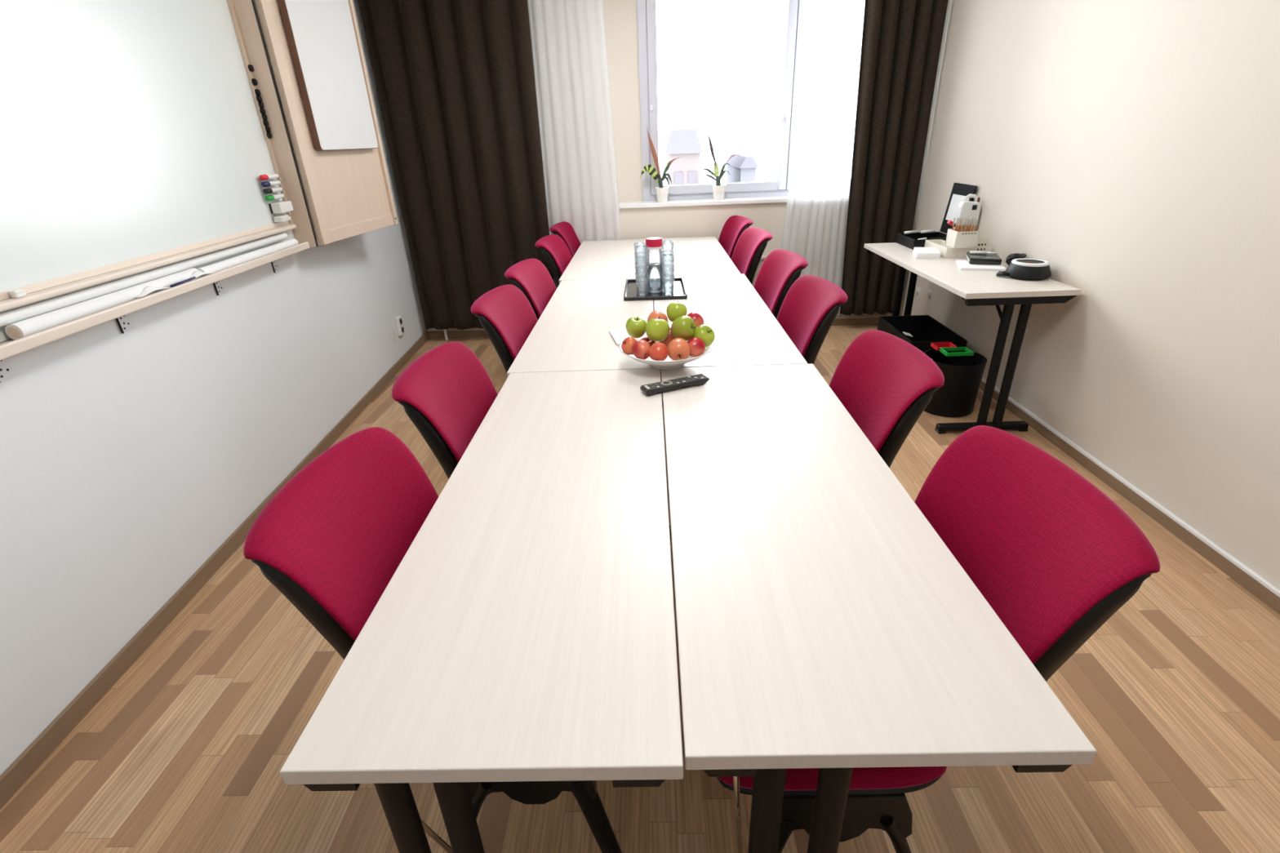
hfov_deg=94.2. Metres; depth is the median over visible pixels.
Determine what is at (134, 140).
whiteboard
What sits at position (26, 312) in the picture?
paper roll
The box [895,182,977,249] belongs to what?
case
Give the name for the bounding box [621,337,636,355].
apple
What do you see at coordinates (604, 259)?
folding table
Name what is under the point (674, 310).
apple
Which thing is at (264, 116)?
magnet
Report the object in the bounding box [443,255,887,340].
pipes
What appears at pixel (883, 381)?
chair
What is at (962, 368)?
waste bin
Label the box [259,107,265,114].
magnet
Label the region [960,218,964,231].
pencil
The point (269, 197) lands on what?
marker
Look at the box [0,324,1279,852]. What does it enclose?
floor
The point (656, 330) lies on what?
apple
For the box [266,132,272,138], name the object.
magnet
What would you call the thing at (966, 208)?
caddy
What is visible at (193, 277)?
pen
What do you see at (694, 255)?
folding table
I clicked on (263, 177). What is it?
marker
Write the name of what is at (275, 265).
wall bracket
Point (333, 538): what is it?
chair
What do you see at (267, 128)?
magnet
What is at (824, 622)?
folding table
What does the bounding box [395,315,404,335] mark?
power socket
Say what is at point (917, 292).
outlet
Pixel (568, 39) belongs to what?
sheer curtain
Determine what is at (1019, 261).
grille
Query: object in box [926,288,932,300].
power socket
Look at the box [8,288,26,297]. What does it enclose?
clip
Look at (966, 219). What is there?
pencil
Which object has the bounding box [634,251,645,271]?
water glass
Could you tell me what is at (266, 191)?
marker
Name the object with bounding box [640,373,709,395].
remote control
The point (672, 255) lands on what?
water glass
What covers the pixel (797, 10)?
window
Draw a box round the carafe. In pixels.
[645,236,663,293]
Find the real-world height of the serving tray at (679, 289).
0.020 m
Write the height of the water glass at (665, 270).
0.085 m
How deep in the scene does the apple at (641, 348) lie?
1.88 m
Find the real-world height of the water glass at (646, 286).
0.085 m
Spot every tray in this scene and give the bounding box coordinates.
[0,241,309,360]
[623,276,687,300]
[924,239,959,257]
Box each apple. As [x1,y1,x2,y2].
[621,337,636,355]
[626,316,646,337]
[631,340,650,359]
[640,337,655,346]
[644,316,669,341]
[647,310,668,323]
[648,342,667,360]
[658,326,675,348]
[666,301,687,322]
[667,337,690,360]
[671,315,696,340]
[686,311,704,327]
[687,337,705,356]
[693,324,715,346]
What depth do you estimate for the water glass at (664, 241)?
2.91 m
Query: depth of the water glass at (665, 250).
2.94 m
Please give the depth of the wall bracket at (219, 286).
2.38 m
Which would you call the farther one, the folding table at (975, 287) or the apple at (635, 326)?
the folding table at (975, 287)
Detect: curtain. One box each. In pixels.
[358,0,553,329]
[528,0,622,288]
[780,0,865,315]
[840,0,948,315]
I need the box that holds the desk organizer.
[924,228,991,257]
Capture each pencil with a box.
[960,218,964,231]
[963,218,967,231]
[971,218,974,231]
[973,218,977,231]
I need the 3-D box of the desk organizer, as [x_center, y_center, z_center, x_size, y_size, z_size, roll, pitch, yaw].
[1.882,-1.098,3.512,0.251,0.150,0.329,-2,26,1]
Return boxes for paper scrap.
[134,285,169,297]
[189,271,213,280]
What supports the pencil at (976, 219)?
in the desk organizer
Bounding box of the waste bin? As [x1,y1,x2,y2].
[924,342,986,417]
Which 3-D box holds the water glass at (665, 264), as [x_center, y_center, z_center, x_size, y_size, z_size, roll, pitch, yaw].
[0.135,-0.731,2.852,0.062,0.085,0.062,-2,26,1]
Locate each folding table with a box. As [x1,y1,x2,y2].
[280,368,683,852]
[506,277,654,377]
[559,239,645,284]
[648,235,740,396]
[653,274,807,539]
[661,364,1096,852]
[863,242,1081,433]
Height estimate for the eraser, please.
0.045 m
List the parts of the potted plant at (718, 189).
stem, pot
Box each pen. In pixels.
[169,276,195,287]
[969,250,997,253]
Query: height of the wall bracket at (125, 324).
0.078 m
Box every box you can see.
[273,214,290,222]
[877,315,967,352]
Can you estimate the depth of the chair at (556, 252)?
3.68 m
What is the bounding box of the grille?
[1017,259,1044,263]
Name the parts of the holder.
plate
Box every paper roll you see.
[0,232,288,326]
[4,267,200,339]
[196,238,297,277]
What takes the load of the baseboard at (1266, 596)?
attached to the wall at (1130, 148)
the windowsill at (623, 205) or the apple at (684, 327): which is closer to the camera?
the apple at (684, 327)
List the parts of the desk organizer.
gable panel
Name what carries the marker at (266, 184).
in the holder
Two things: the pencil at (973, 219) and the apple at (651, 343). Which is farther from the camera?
the pencil at (973, 219)
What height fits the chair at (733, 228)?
0.887 m
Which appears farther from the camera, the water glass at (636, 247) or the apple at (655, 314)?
the water glass at (636, 247)
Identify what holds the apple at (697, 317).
in the fruit bowl
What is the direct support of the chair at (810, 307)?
on the floor
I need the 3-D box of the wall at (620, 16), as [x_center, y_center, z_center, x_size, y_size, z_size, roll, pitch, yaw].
[0.104,-2.018,4.445,4.150,2.600,0.300,-2,26,1]
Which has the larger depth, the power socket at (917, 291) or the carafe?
the power socket at (917, 291)
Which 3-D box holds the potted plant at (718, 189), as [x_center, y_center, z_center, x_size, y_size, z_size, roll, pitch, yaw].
[0.593,-1.930,4.377,0.305,0.490,0.100,-2,26,1]
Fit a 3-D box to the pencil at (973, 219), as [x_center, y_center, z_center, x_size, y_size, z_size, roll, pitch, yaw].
[1.870,-1.093,3.356,0.008,0.150,0.009,9,28,22]
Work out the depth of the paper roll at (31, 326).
1.71 m
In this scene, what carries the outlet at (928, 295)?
attached to the power socket at (929, 295)
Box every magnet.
[248,64,253,71]
[251,78,257,85]
[254,88,261,95]
[256,95,262,102]
[257,102,264,107]
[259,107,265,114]
[262,114,267,119]
[262,120,268,126]
[265,126,271,132]
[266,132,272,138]
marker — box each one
[258,173,279,180]
[261,180,281,186]
[262,186,283,194]
[265,193,284,200]
[946,219,955,226]
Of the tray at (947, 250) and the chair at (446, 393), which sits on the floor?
the chair at (446, 393)
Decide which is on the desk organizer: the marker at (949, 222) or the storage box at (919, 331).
the marker at (949, 222)
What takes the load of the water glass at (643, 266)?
on the water glass at (646, 286)
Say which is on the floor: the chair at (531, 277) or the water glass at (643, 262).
the chair at (531, 277)
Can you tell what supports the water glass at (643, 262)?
on the water glass at (643, 272)
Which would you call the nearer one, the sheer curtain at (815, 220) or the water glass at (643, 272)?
the water glass at (643, 272)
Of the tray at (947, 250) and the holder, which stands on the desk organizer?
the tray at (947, 250)
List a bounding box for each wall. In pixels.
[0,0,426,775]
[426,0,892,331]
[898,0,1279,589]
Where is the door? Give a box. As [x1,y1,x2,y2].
[254,0,398,244]
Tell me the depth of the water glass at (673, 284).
2.88 m
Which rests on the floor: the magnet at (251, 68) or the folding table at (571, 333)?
the folding table at (571, 333)
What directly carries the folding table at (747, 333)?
on the floor
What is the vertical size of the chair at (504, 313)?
0.887 m
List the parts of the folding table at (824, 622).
lock rod, leg, leg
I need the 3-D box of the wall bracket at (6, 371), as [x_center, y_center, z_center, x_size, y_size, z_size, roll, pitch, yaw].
[-1.642,-0.158,1.528,0.006,0.078,0.052,-3,26,-1]
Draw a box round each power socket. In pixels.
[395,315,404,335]
[915,286,920,297]
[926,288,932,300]
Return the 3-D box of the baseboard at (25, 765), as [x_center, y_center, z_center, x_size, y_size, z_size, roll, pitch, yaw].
[-1.606,0.666,1.965,0.014,0.062,6.580,-3,26,-1]
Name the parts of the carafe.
lid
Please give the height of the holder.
0.114 m
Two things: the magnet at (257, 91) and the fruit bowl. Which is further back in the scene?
the magnet at (257, 91)
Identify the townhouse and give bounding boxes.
[665,128,702,185]
[726,154,758,182]
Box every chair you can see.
[243,426,622,852]
[391,341,497,479]
[471,284,537,373]
[504,258,556,319]
[534,234,572,286]
[549,221,581,257]
[716,425,1159,852]
[718,215,753,259]
[731,226,773,284]
[753,248,808,318]
[776,275,847,364]
[828,329,944,468]
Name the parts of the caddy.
handle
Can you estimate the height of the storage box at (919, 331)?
0.275 m
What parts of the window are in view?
sash, handle, sash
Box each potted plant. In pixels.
[640,128,679,202]
[701,129,740,199]
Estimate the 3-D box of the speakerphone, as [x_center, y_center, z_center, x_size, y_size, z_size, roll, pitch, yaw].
[1.904,-0.779,2.936,0.196,0.077,0.221,-22,32,-35]
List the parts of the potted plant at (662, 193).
stem, pot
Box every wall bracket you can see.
[0,357,17,382]
[115,314,134,333]
[213,280,225,295]
[271,259,279,272]
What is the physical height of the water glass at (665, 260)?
0.085 m
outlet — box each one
[915,288,919,295]
[926,291,930,297]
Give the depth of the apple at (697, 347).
1.88 m
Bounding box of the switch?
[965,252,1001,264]
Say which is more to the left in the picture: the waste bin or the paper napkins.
the paper napkins
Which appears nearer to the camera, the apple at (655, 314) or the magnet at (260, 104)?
the apple at (655, 314)
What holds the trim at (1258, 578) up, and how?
attached to the wall at (1130, 148)
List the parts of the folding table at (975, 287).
leg, leg, leg, leg, cable coil, rail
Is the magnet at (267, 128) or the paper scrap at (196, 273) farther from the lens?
the magnet at (267, 128)
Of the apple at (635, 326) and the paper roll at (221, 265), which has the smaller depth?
the apple at (635, 326)
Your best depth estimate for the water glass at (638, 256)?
2.83 m
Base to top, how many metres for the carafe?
0.251 m
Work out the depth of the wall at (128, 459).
2.03 m
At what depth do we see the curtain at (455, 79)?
4.14 m
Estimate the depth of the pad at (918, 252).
3.45 m
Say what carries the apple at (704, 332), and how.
on the fruit bowl
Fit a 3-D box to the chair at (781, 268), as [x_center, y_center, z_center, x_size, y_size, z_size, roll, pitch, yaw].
[0.481,-0.424,3.092,0.666,0.887,0.472,-3,26,-1]
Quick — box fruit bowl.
[618,333,714,369]
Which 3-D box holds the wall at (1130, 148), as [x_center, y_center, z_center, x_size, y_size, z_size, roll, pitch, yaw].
[2.049,-0.640,1.445,0.120,2.600,6.860,-2,26,1]
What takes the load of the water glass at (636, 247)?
on the water glass at (638, 256)
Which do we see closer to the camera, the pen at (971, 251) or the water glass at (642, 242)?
the water glass at (642, 242)
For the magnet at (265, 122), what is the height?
0.027 m
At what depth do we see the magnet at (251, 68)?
2.60 m
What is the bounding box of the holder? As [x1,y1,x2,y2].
[264,173,283,199]
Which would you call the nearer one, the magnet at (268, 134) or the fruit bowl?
the fruit bowl
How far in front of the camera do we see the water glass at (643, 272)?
2.96 m
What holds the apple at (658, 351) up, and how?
in the fruit bowl
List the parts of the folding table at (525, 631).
leg, lock rod, leg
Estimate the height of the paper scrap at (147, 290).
0.021 m
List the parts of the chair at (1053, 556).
leg, seat, leg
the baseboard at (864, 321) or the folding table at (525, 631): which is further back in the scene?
the baseboard at (864, 321)
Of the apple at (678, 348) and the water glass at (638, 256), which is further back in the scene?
the water glass at (638, 256)
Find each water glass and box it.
[634,241,645,262]
[634,244,647,266]
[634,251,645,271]
[634,261,645,280]
[635,255,648,275]
[635,265,648,285]
[635,271,646,290]
[635,275,648,295]
[661,253,674,274]
[661,263,674,284]
[662,240,673,259]
[662,273,674,293]
[663,249,674,269]
[663,259,674,279]
[664,269,674,288]
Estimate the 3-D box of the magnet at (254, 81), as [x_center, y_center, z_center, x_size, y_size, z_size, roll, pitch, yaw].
[-1.703,-1.523,2.630,0.012,0.027,0.027,-3,26,-1]
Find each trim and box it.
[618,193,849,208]
[981,377,1279,597]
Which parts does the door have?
rail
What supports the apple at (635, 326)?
in the fruit bowl
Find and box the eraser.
[268,200,293,213]
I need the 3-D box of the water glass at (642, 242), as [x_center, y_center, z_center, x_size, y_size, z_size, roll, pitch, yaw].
[0.003,-0.849,2.891,0.062,0.085,0.062,-2,26,1]
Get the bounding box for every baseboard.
[0,330,428,809]
[427,317,879,338]
[979,381,1279,614]
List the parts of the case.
case lid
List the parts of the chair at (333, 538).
leg, leg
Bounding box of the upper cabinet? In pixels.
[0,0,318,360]
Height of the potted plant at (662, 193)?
0.505 m
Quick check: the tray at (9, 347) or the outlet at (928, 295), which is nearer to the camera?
the tray at (9, 347)
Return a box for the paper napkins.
[608,328,645,346]
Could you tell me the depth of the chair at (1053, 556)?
1.01 m
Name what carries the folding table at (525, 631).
on the floor
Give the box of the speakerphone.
[995,257,1051,280]
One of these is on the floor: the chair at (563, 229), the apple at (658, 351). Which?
the chair at (563, 229)
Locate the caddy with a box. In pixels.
[953,193,980,230]
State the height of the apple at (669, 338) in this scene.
0.071 m
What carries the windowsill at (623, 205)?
attached to the wall at (620, 16)
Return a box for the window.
[636,0,850,201]
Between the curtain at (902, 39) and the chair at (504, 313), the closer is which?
the chair at (504, 313)
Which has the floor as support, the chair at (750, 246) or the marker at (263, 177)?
the chair at (750, 246)
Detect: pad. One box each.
[912,247,941,258]
[955,260,1006,271]

